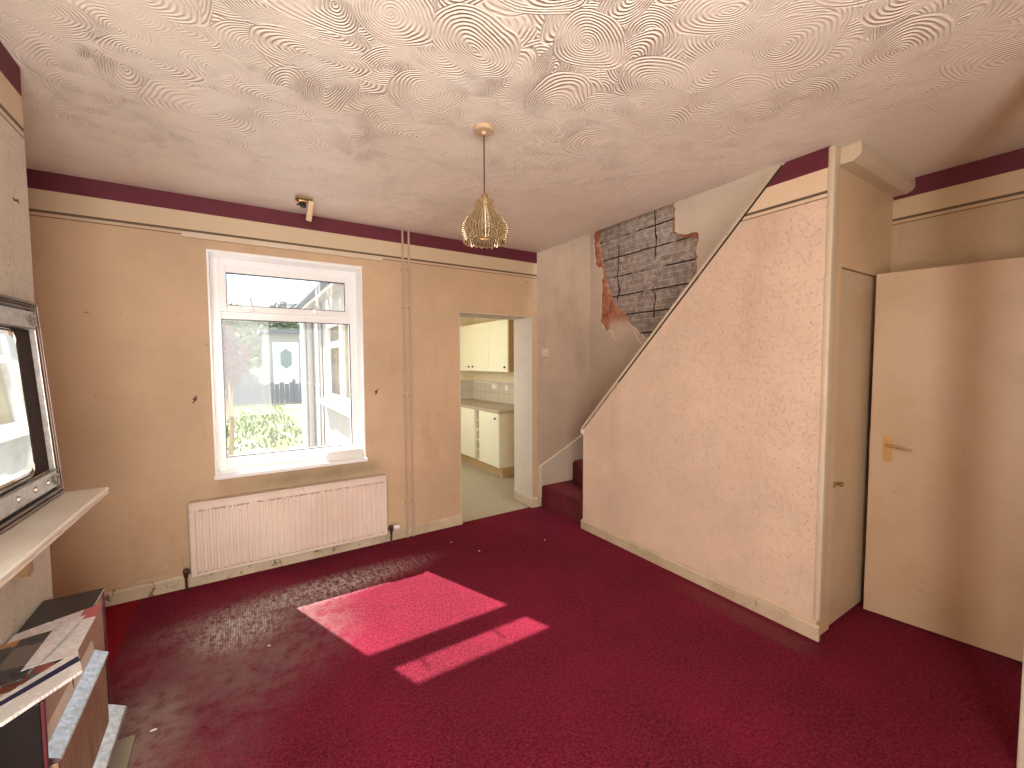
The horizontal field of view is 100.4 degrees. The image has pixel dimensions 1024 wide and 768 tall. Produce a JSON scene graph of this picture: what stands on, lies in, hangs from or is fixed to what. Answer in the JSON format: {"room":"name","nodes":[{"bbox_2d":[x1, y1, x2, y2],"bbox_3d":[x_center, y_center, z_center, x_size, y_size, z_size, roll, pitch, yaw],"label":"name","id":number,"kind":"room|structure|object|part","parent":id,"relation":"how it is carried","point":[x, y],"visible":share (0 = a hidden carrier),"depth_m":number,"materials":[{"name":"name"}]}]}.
{"room":"living room","nodes":[
{"label":"living room","id":0,"kind":"room"},
{"bbox_2d":[0,41,52,645],"bbox_3d":[-1.610,0.179,0.748,0.591,2.677,1.884,-2,4,-33],"label":"wall","id":1,"kind":"structure","parent":0,"point":[20,598],"depth_m":1.54,"materials":[{"name":"paint"}]},
{"bbox_2d":[0,487,108,587],"bbox_3d":[-1.296,0.561,1.021,0.206,0.218,1.572,-2,4,-33],"label":"mantelpiece","id":2,"kind":"object","parent":1,"relation":"attached to","point":[23,542],"visible":0.91,"depth_m":1.31,"materials":[{"name":"paint"}]},
{"bbox_2d":[0,294,64,534],"bbox_3d":[-1.577,0.075,1.309,0.073,0.722,0.720,-2,3,-31],"label":"mirror","id":3,"kind":"object","parent":2,"relation":"on","point":[29,447],"visible":1,"depth_m":1.46,"materials":[{"name":"brown metal"}]},
{"bbox_2d":[0,327,34,493],"bbox_3d":[-1.560,0.077,1.268,0.006,0.514,0.510,-6,6,-30],"label":"mirror glass","id":4,"kind":"object","parent":3,"relation":"attached to","point":[17,461],"depth_m":1.39,"materials":[{"name":"mirror"}]},
{"bbox_3d":[-1.587,-0.259,1.287,0.005,0.006,0.648,-6,5,-30],"label":"bead moulding","id":5,"kind":"part","parent":3,"relation":"part of","materials":[{"name":"silver metal"}]},
{"bbox_3d":[-1.583,-0.187,1.293,0.005,0.006,0.648,-6,5,-30],"label":"bead moulding","id":6,"kind":"part","parent":3,"relation":"part of","materials":[{"name":"silver metal"}]},
{"bbox_3d":[-1.554,0.335,1.336,0.005,0.006,0.648,-6,5,-30],"label":"bead moulding","id":7,"kind":"part","parent":3,"relation":"part of","materials":[{"name":"silver metal"}]},
{"bbox_3d":[-1.550,0.410,1.342,0.005,0.006,0.648,-6,5,-30],"label":"bead moulding","id":8,"kind":"part","parent":3,"relation":"part of","materials":[{"name":"silver metal"}]},
{"bbox_2d":[26,168,589,598],"bbox_3d":[-1.098,-0.946,3.787,4.810,4.600,0.342,-2,4,-33],"label":"wall","id":9,"kind":"structure","parent":0,"point":[121,297],"depth_m":2.92,"materials":[{"name":"paint"}]},
{"bbox_2d":[123,563,169,587],"bbox_3d":[-2.409,1.268,2.817,0.239,0.100,0.030,-3,4,-39],"label":"loose cable","id":10,"kind":"object","parent":9,"relation":"attached to","point":[168,563],"visible":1,"depth_m":2.81,"materials":[{"name":"beige paint"}]},
{"bbox_2d":[181,231,382,260],"bbox_3d":[-1.648,-1.025,3.212,1.337,0.036,0.022,-2,4,-33],"label":"batten","id":11,"kind":"object","parent":9,"relation":"attached to","point":[183,233],"visible":1,"depth_m":3.14,"materials":[{"name":"beige paint"}]},
{"bbox_2d":[105,514,462,606],"bbox_3d":[-1.744,1.341,3.269,3.017,0.092,0.020,-2,4,-33],"label":"baseboard","id":12,"kind":"structure","parent":9,"relation":"attached to","point":[131,593],"depth_m":3.16,"materials":[{"name":"paint"}]},
{"bbox_2d":[206,249,367,480],"bbox_3d":[-1.717,-0.148,3.337,1.051,1.605,0.280,-2,4,-33],"label":"window","id":13,"kind":"structure","parent":9,"relation":"in","point":[219,263],"depth_m":3.30,"materials":[{"name":"white plastic"}]},
{"bbox_3d":[-1.948,-0.597,3.205,0.045,0.110,0.038,-2,4,-33],"label":"sash handle","id":14,"kind":"part","parent":13,"relation":"part of","materials":[{"name":"white plastic"}]},
{"bbox_3d":[-1.752,-0.713,3.359,0.923,0.335,0.017,-2,4,-33],"label":"fanlight sash","id":15,"kind":"part","parent":13,"relation":"part of","materials":[{"name":"white plastic"}]},
{"bbox_3d":[-1.694,0.640,3.349,1.051,0.030,0.210,-2,4,-33],"label":"sill","id":16,"kind":"part","parent":13,"relation":"part of","materials":[{"name":"white plastic"}]},
{"bbox_3d":[-1.578,-0.611,3.443,0.045,0.110,0.038,-2,4,-33],"label":"sash handle","id":17,"kind":"part","parent":13,"relation":"part of","materials":[{"name":"white plastic"}]},
{"bbox_2d":[322,447,362,461],"bbox_3d":[-1.399,0.576,3.525,0.310,0.075,0.100,-2,4,-33],"label":"vent cover","id":18,"kind":"object","parent":13,"relation":"on","point":[351,452],"visible":1,"depth_m":3.48,"materials":[{"name":"white plastic"}]},
{"bbox_2d":[183,474,399,591],"bbox_3d":[-1.608,1.083,3.289,1.486,0.604,0.112,-2,4,-33],"label":"radiator","id":19,"kind":"object","parent":9,"relation":"attached to","point":[231,532],"visible":1,"depth_m":3.17,"materials":[{"name":"metal"}]},
{"bbox_2d":[189,474,385,504],"bbox_3d":[-1.631,0.789,3.252,1.328,0.012,0.055,-2,4,-33],"label":"grille","id":20,"kind":"object","parent":19,"relation":"attached to","point":[257,495],"depth_m":3.19,"materials":[{"name":"metal"}]},
{"bbox_2d":[401,229,408,537],"bbox_3d":[-0.934,0.020,3.713,0.024,2.677,0.041,-2,4,-33],"label":"pipe","id":21,"kind":"object","parent":9,"relation":"attached to","point":[402,241],"visible":1,"depth_m":3.70,"materials":[{"name":"beige metal"}]},
{"bbox_2d":[407,230,413,535],"bbox_3d":[-0.889,0.019,3.742,0.024,2.677,0.041,-2,4,-33],"label":"pipe","id":22,"kind":"object","parent":9,"relation":"attached to","point":[408,233],"visible":1,"depth_m":3.73,"materials":[{"name":"beige metal"}]},
{"bbox_2d":[459,312,531,513],"bbox_3d":[-0.231,0.312,4.411,0.838,2.015,0.343,-2,4,-33],"label":"doorway","id":23,"kind":"structure","parent":9,"relation":"in","point":[522,325],"depth_m":4.61,"materials":[{"name":"paint"}]},
{"bbox_2d":[513,491,537,507],"bbox_3d":[0.165,1.254,4.700,0.124,0.100,0.362,-2,4,-33],"label":"baseboard","id":24,"kind":"structure","parent":9,"relation":"in","point":[531,502],"depth_m":4.61,"materials":[{"name":"paint"}]},
{"bbox_2d":[542,349,548,356],"bbox_3d":[0.355,-0.331,4.543,0.086,0.086,0.015,-2,4,-33],"label":"light switch","id":25,"kind":"object","parent":9,"relation":"attached to","point":[545,352],"visible":1,"depth_m":4.54,"materials":[{"name":"beige plastic"}]},
{"bbox_2d":[301,283,342,308],"bbox_3d":[-1.522,-1.261,6.480,2.670,0.130,4.665,-2,4,-33],"label":"roof","id":26,"kind":"structure","parent":0,"point":[331,288],"depth_m":5.50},
{"bbox_2d":[294,282,329,308],"bbox_3d":[-2.722,-1.193,5.769,0.089,0.109,4.665,-2,4,-33],"label":"gutter","id":27,"kind":"object","parent":26,"relation":"attached to","point":[320,286],"visible":0.31,"depth_m":5.49,"materials":[{"name":"white plastic"}]},
{"bbox_2d":[306,287,350,447],"bbox_3d":[-2.474,0.190,5.909,0.120,2.720,4.615,-2,4,-33],"label":"wall","id":28,"kind":"structure","parent":0,"point":[337,425],"depth_m":6.05,"materials":[{"name":"white paint"}]},
{"bbox_2d":[299,323,308,447],"bbox_3d":[-3.680,0.147,7.579,0.116,2.640,0.116,-2,4,-33],"label":"downpipe","id":29,"kind":"object","parent":28,"relation":"attached to","point":[303,348],"visible":0.92,"depth_m":7.54,"materials":[{"name":"white plastic"}]},
{"bbox_2d":[307,323,315,446],"bbox_3d":[-3.239,0.181,6.912,0.096,2.640,0.096,-2,4,-33],"label":"downpipe","id":30,"kind":"object","parent":28,"relation":"attached to","point":[311,383],"visible":0.86,"depth_m":6.88,"materials":[{"name":"white plastic"}]},
{"bbox_2d":[314,309,321,446],"bbox_3d":[-2.928,0.203,6.459,0.066,2.640,0.066,-2,4,-33],"label":"downpipe","id":31,"kind":"object","parent":28,"relation":"attached to","point":[316,331],"visible":0.63,"depth_m":6.43,"materials":[{"name":"white plastic"}]},
{"bbox_2d":[316,324,349,417],"bbox_3d":[-2.082,-0.248,5.118,0.190,1.085,2.290,-2,4,-33],"label":"window","id":32,"kind":"structure","parent":28,"relation":"in","point":[342,398],"depth_m":5.22,"materials":[{"name":"white plastic"}]},
{"bbox_3d":[-2.101,0.272,5.132,0.140,0.045,2.290,-2,4,-33],"label":"sill","id":33,"kind":"part","parent":32,"relation":"part of","materials":[{"name":"white plastic"}]},
{"bbox_3d":[-2.027,-0.277,5.140,0.070,1.030,2.150,-2,4,-33],"label":"frame","id":34,"kind":"part","parent":32,"relation":"part of","materials":[{"name":"white plastic"}]},
{"bbox_2d":[321,302,473,445],"bbox_3d":[-1.716,-0.014,6.873,2.450,2.420,0.100,-2,4,-33],"label":"wall","id":35,"kind":"structure","parent":0,"point":[464,375],"depth_m":6.31,"materials":[{"name":"paint"}]},
{"bbox_2d":[474,318,513,381],"bbox_3d":[0.078,0.001,6.444,0.100,2.420,2.765,-2,4,-33],"label":"wall","id":36,"kind":"structure","parent":0,"point":[478,375],"depth_m":6.98,"materials":[{"name":"paint"}]},
{"bbox_2d":[460,325,471,370],"bbox_3d":[-0.669,-0.596,7.154,0.348,0.745,0.502,-2,4,-33],"label":"upper cabinet","id":37,"kind":"object","parent":36,"relation":"attached to","point":[465,331],"visible":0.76,"depth_m":7.03,"materials":[{"name":"beige wood"}]},
{"bbox_2d":[471,322,488,371],"bbox_3d":[-0.382,-0.574,6.709,0.348,0.745,0.552,-2,4,-33],"label":"upper cabinet","id":38,"kind":"object","parent":36,"relation":"attached to","point":[479,332],"visible":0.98,"depth_m":6.62,"materials":[{"name":"beige wood"}]},
{"bbox_2d":[460,380,513,404],"bbox_3d":[-0.848,0.183,5.924,2.030,0.350,2.450,-2,4,-33],"label":"backsplash","id":39,"kind":"structure","parent":36,"relation":"attached to","point":[469,389],"depth_m":7.10,"materials":[{"name":"tile"}]},
{"bbox_2d":[488,320,513,371],"bbox_3d":[-0.084,-0.551,6.246,0.348,0.745,0.545,-2,4,-33],"label":"upper cabinet","id":40,"kind":"object","parent":36,"relation":"attached to","point":[500,332],"visible":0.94,"depth_m":6.08,"materials":[{"name":"beige wood"}]},
{"bbox_2d":[0,0,1023,252],"bbox_3d":[0.152,-1.345,1.825,5.055,0.240,4.953,-2,4,-33],"label":"ceiling","id":41,"kind":"structure","parent":0,"point":[602,114],"depth_m":1.81,"materials":[{"name":"white paint"}]},
{"bbox_2d":[295,195,313,221],"bbox_3d":[-1.425,-1.203,2.934,0.117,0.147,0.087,-2,4,-33],"label":"ceiling spotlight","id":42,"kind":"object","parent":41,"relation":"attached to","point":[302,200],"visible":1,"depth_m":2.92,"materials":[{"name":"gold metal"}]},
{"bbox_2d":[297,201,305,207],"bbox_3d":[-1.431,-1.220,2.901,0.061,0.038,0.039,-2,4,-33],"label":"socket","id":43,"kind":"object","parent":42,"relation":"attached to","point":[302,204],"depth_m":2.89,"materials":[{"name":"black plastic"}]},
{"bbox_3d":[-1.426,-1.269,2.923,0.105,0.014,0.060,-2,4,-33],"label":"plate","id":44,"kind":"part","parent":42,"relation":"part of","materials":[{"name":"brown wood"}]},
{"bbox_3d":[-1.401,-1.199,2.959,0.050,0.136,0.073,-2,4,-33],"label":"timber arm","id":45,"kind":"part","parent":42,"relation":"part of"},
{"bbox_2d":[460,123,508,248],"bbox_3d":[-0.134,-0.962,2.075,0.239,0.550,0.238,2,4,38],"label":"pendant lamp","id":46,"kind":"object","parent":41,"relation":"hanging from","point":[484,207],"visible":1,"depth_m":2.04,"materials":[{"name":"gold metal"}]},
{"bbox_3d":[-0.134,-0.815,2.083,0.226,0.154,0.226,-2,4,-33],"label":"wire frame","id":47,"kind":"part","parent":46,"relation":"part of","materials":[{"name":"gold metal"}]},
{"bbox_3d":[-0.135,-1.058,2.070,0.007,0.297,0.006,-2,4,-33],"label":"cord","id":48,"kind":"part","parent":46,"relation":"part of","materials":[{"name":"orange metal"}]},
{"bbox_3d":[-0.134,-0.807,2.083,0.060,0.095,0.059,-2,4,-33],"label":"bulb","id":49,"kind":"part","parent":46,"relation":"part of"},
{"bbox_2d":[105,460,1022,767],"bbox_3d":[-0.586,1.450,3.137,5.055,0.120,7.720,-2,4,-33],"label":"floor","id":50,"kind":"structure","parent":0,"point":[570,648],"depth_m":2.14,"materials":[{"name":"red carpet"}]},
{"bbox_2d":[109,735,135,767],"bbox_3d":[-1.396,1.479,1.295,0.240,0.019,0.962,-2,4,-33],"label":"hearth slab","id":51,"kind":"object","parent":50,"relation":"on","point":[123,749],"visible":0.52,"depth_m":1.68,"materials":[{"name":"stone"}]},
{"bbox_2d":[0,588,127,767],"bbox_3d":[-1.519,1.154,1.432,0.236,0.616,0.715,-2,4,-33],"label":"fireplace","id":52,"kind":"object","parent":51,"relation":"on","point":[77,725],"visible":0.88,"depth_m":1.41,"materials":[{"name":"wood"}]},
{"bbox_2d":[0,662,54,697],"bbox_3d":[-1.413,0.852,1.191,0.158,0.008,0.260,-2,4,-33],"label":"magazine","id":53,"kind":"object","parent":52,"relation":"on","point":[34,671],"visible":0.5,"depth_m":1.23,"materials":[{"name":"red paper"}]},
{"bbox_2d":[0,650,81,726],"bbox_3d":[-1.314,0.842,1.166,0.105,0.011,0.321,0,3,5],"label":"magazine","id":54,"kind":"object","parent":53,"relation":"on","point":[23,697],"visible":1,"depth_m":1.18,"materials":[{"name":"white paper"}]},
{"bbox_2d":[7,603,102,665],"bbox_3d":[-1.528,0.834,1.407,0.204,0.003,0.347,-2,4,-33],"label":"leaflet","id":55,"kind":"object","parent":52,"relation":"on","point":[73,640],"visible":0.56,"depth_m":1.42,"materials":[{"name":"white paper"}]},
{"bbox_2d":[0,630,51,686],"bbox_3d":[-1.492,0.827,1.276,0.124,0.007,0.290,-2,4,-33],"label":"magazine","id":56,"kind":"object","parent":55,"relation":"on","point":[14,656],"visible":0.91,"depth_m":1.29,"materials":[{"name":"grey paper"}]},
{"bbox_2d":[21,615,85,670],"bbox_3d":[-1.458,0.812,1.345,0.062,0.002,0.284,-2,3,-23],"label":"letter","id":57,"kind":"object","parent":56,"relation":"on","point":[63,628],"visible":1,"depth_m":1.35,"materials":[{"name":"white paper"}]},
{"bbox_3d":[-1.548,0.856,1.399,0.171,0.018,0.690,-2,4,-33],"label":"plate","id":58,"kind":"part","parent":52,"relation":"part of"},
{"bbox_3d":[-1.419,1.029,1.402,0.043,0.032,0.525,-2,4,-33],"label":"trim","id":59,"kind":"part","parent":52,"relation":"part of","materials":[{"name":"stone"}]},
{"bbox_3d":[-1.474,0.933,1.449,0.010,0.177,0.688,-2,4,-33],"label":"edge trim","id":60,"kind":"part","parent":52,"relation":"part of","materials":[{"name":"wood"}]},
{"bbox_2d":[461,407,477,466],"bbox_3d":[-0.443,0.775,6.599,0.641,0.862,0.505,-2,4,-33],"label":"base cabinet","id":61,"kind":"object","parent":50,"relation":"on","point":[467,414],"visible":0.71,"depth_m":6.40,"materials":[{"name":"beige wood"}]},
{"bbox_2d":[475,409,481,468],"bbox_3d":[-0.248,0.788,6.335,0.599,0.862,0.146,-2,4,-33],"label":"wine rack","id":62,"kind":"object","parent":50,"relation":"on","point":[476,411],"visible":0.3,"depth_m":6.23,"materials":[{"name":"brown wood"}]},
{"bbox_3d":[-0.247,0.723,6.333,0.597,0.732,0.146,-2,4,-33],"label":"panel","id":63,"kind":"part","parent":62,"relation":"part of","materials":[{"name":"beige wood"}]},
{"bbox_2d":[479,410,513,477],"bbox_3d":[-0.077,0.804,6.032,0.641,0.862,0.545,-2,4,-33],"label":"base cabinet","id":64,"kind":"object","parent":50,"relation":"on","point":[496,431],"visible":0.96,"depth_m":5.75,"materials":[{"name":"beige wood"}]},
{"bbox_2d":[461,399,513,413],"bbox_3d":[-0.416,0.326,6.548,0.625,0.036,1.868,-2,4,-33],"label":"countertop","id":65,"kind":"structure","parent":64,"relation":"on","point":[483,405],"depth_m":6.32,"materials":[{"name":"beige laminate"}]},
{"bbox_3d":[-0.315,0.748,5.876,0.022,0.725,0.541,-2,4,-33],"label":"door","id":66,"kind":"part","parent":64,"relation":"part of","materials":[{"name":"beige wood"}]},
{"bbox_2d":[537,434,582,521],"bbox_3d":[1.175,0.288,3.807,0.751,2.115,2.190,-2,4,-33],"label":"staircase","id":67,"kind":"structure","parent":50,"relation":"on","point":[561,478],"depth_m":4.57,"materials":[{"name":"red carpet"}]},
{"bbox_2d":[1016,649,1023,767],"bbox_3d":[1.955,0.123,1.536,0.080,2.677,0.072,-2,4,-33],"label":"trim","id":68,"kind":"structure","parent":50,"relation":"on","point":[1020,750],"depth_m":1.60,"materials":[{"name":"beige wood"}]},
{"bbox_2d":[600,203,696,337],"bbox_3d":[1.659,-0.960,3.832,0.126,4.600,2.568,-2,4,-33],"label":"brick wall","id":69,"kind":"structure","parent":0,"point":[647,266],"depth_m":4.21,"materials":[{"name":"grey brick"}]},
{"bbox_2d":[590,162,785,414],"bbox_3d":[1.596,-0.957,3.791,0.024,4.600,2.567,-2,4,-33],"label":"wall","id":70,"kind":"structure","parent":0,"point":[711,213],"depth_m":4.39,"materials":[{"name":"paint"}]},
{"bbox_2d":[583,145,831,622],"bbox_3d":[1.198,0.042,3.128,0.070,2.677,1.900,-2,4,-33],"label":"wall","id":71,"kind":"structure","parent":0,"point":[703,456],"depth_m":2.70,"materials":[{"name":"beige paint"}]},
{"bbox_2d":[581,170,776,428],"bbox_3d":[1.119,-0.416,3.229,0.088,1.727,1.650,-2,4,-33],"label":"cap","id":72,"kind":"object","parent":71,"relation":"attached to","point":[615,384],"visible":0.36,"depth_m":3.01,"materials":[{"name":"beige paint"}]},
{"bbox_2d":[581,519,819,641],"bbox_3d":[1.171,1.338,3.163,0.020,0.085,1.929,-2,4,-33],"label":"baseboard","id":73,"kind":"structure","parent":71,"relation":"attached to","point":[811,630],"depth_m":2.85,"materials":[{"name":"paint"}]},
{"bbox_2d":[618,165,782,382],"bbox_3d":[1.245,-0.634,3.015,0.066,1.305,1.246,-2,4,-33],"label":"trim","id":74,"kind":"structure","parent":71,"relation":"attached to","point":[781,166],"depth_m":2.85,"materials":[{"name":"white wood"}]},
{"bbox_2d":[815,145,892,634],"bbox_3d":[2.052,0.068,2.572,0.902,2.677,0.050,-2,4,-33],"label":"wall","id":75,"kind":"structure","parent":0,"point":[865,212],"depth_m":2.44,"materials":[{"name":"paint"}]},
{"bbox_2d":[813,145,840,620],"bbox_3d":[1.712,0.030,2.325,0.073,2.571,0.034,-2,4,-33],"label":"trim","id":76,"kind":"structure","parent":75,"relation":"attached to","point":[834,151],"depth_m":2.30,"materials":[{"name":"beige paint"}]},
{"bbox_2d":[829,269,876,624],"bbox_3d":[2.048,0.373,2.558,0.550,2.046,0.068,-2,4,-33],"label":"door","id":77,"kind":"structure","parent":75,"relation":"in","point":[858,291],"depth_m":2.55,"materials":[{"name":"paint"}]},
{"bbox_3d":[1.852,0.571,2.424,0.063,0.030,0.040,-2,4,-33],"label":"knob","id":78,"kind":"part","parent":77,"relation":"part of","materials":[{"name":"gold metal"}]},
{"bbox_2d":[840,141,914,196],"bbox_3d":[2.119,-1.222,2.459,0.831,0.087,0.104,-2,4,-33],"label":"boxed beam","id":79,"kind":"structure","parent":75,"relation":"attached to","point":[860,159],"depth_m":2.38,"materials":[{"name":"beige paint"}]},
{"bbox_2d":[890,148,1023,272],"bbox_3d":[2.988,0.091,2.064,0.120,2.677,1.920,-2,4,-33],"label":"wall","id":80,"kind":"structure","parent":0,"point":[972,212],"depth_m":2.47,"materials":[{"name":"paint"}]},
{"bbox_3d":[2.815,0.094,2.014,0.225,2.677,0.125,-2,4,-33],"label":"wall","id":81,"kind":"structure","parent":0,"visible":0},
{"bbox_2d":[863,257,1023,661],"bbox_3d":[2.425,0.385,2.310,0.088,2.052,0.765,-3,4,-42],"label":"door","id":82,"kind":"structure","parent":81,"relation":"in","point":[944,555],"depth_m":2.34,"materials":[{"name":"paint"}]},
{"bbox_3d":[2.228,0.384,2.533,0.007,0.164,0.040,-3,4,-42],"label":"handle plate","id":83,"kind":"part","parent":82,"relation":"part of","materials":[{"name":"gold metal"}]},
{"bbox_3d":[2.245,0.366,2.477,0.042,0.029,0.122,-3,4,-42],"label":"lever","id":84,"kind":"part","parent":82,"relation":"part of","materials":[{"name":"gold metal"}]},
{"label":"outside","id":85,"kind":"structure","parent":0,"visible":0},
{"bbox_2d":[222,324,262,398],"bbox_3d":[-4.370,-0.536,6.737,0.047,1.614,0.783,2,4,34],"label":"leaning pole","id":86,"kind":"object","parent":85,"point":[223,328],"visible":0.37,"depth_m":6.81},
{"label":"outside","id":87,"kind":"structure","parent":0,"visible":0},
{"bbox_2d":[226,364,302,454],"bbox_3d":[-17.440,-1.146,28.891,46.000,4.500,52.500,-2,4,-33],"label":"lawn","id":88,"kind":"structure","parent":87,"point":[293,410],"depth_m":10.39,"materials":[{"name":"green plant"}]},
{"bbox_2d":[223,322,250,455],"bbox_3d":[-4.697,0.198,7.012,0.719,2.420,0.840,0,3,-2],"label":"flowering shrub","id":89,"kind":"object","parent":88,"relation":"on","point":[233,370],"visible":0.67,"depth_m":6.99,"materials":[{"name":"plant"}]},
{"bbox_2d":[226,371,265,401],"bbox_3d":[-11.125,-0.049,15.904,3.339,1.400,1.639,-2,4,-33],"label":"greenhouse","id":90,"kind":"object","parent":88,"relation":"on","point":[246,380],"visible":0.1,"depth_m":15.85,"materials":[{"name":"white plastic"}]},
{"bbox_2d":[222,303,299,371],"bbox_3d":[-13.640,-1.822,20.532,7.004,4.443,4.239,-2,4,-33],"label":"tree","id":91,"kind":"object","parent":88,"relation":"on","point":[244,329],"visible":0.27,"depth_m":20.57,"materials":[{"name":"green plant"}]},
{"bbox_2d":[222,296,299,360],"bbox_3d":[-25.103,-3.843,36.021,21.600,7.200,9.000,-2,4,-33],"label":"house","id":92,"kind":"structure","parent":88,"relation":"on","point":[235,300],"depth_m":36.62,"materials":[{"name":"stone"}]},
{"bbox_2d":[226,403,302,450],"bbox_3d":[-7.527,0.961,10.854,3.477,0.274,7.796,-2,4,-33],"label":"bush","id":93,"kind":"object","parent":88,"relation":"on","point":[237,411],"depth_m":10.45,"materials":[{"name":"green plant"}]},
{"bbox_2d":[227,379,301,404],"bbox_3d":[-9.720,0.365,14.669,7.500,0.950,0.130,-2,4,-33],"label":"fence","id":94,"kind":"object","parent":88,"relation":"on","point":[295,389],"visible":0.23,"depth_m":15.23,"materials":[{"name":"grey wood"}]},
{"bbox_2d":[256,329,300,396],"bbox_3d":[-9.241,-0.902,19.304,3.800,2.950,3.100,-2,4,-33],"label":"garden shed","id":95,"kind":"object","parent":88,"relation":"on","point":[281,356],"visible":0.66,"depth_m":17.59,"materials":[{"name":"white wood"}]},
{"bbox_3d":[-9.361,-0.742,17.698,0.950,1.960,0.060,-2,4,-33],"label":"shed door","id":96,"kind":"part","parent":95,"relation":"part of","materials":[{"name":"white plastic"}]},
{"bbox_3d":[-9.337,-1.049,17.642,0.410,0.820,0.025,-2,4,-33],"label":"hexagon glass","id":97,"kind":"part","parent":95,"relation":"part of","materials":[{"name":"teal glass"}]},
{"bbox_2d":[259,300,299,329],"bbox_3d":[-13.871,-3.087,30.611,8.136,5.553,5.569,-2,4,-33],"label":"tree","id":98,"kind":"object","parent":88,"relation":"on","point":[285,304],"visible":0.02,"depth_m":29.17,"materials":[{"name":"green plant"}]}
]}

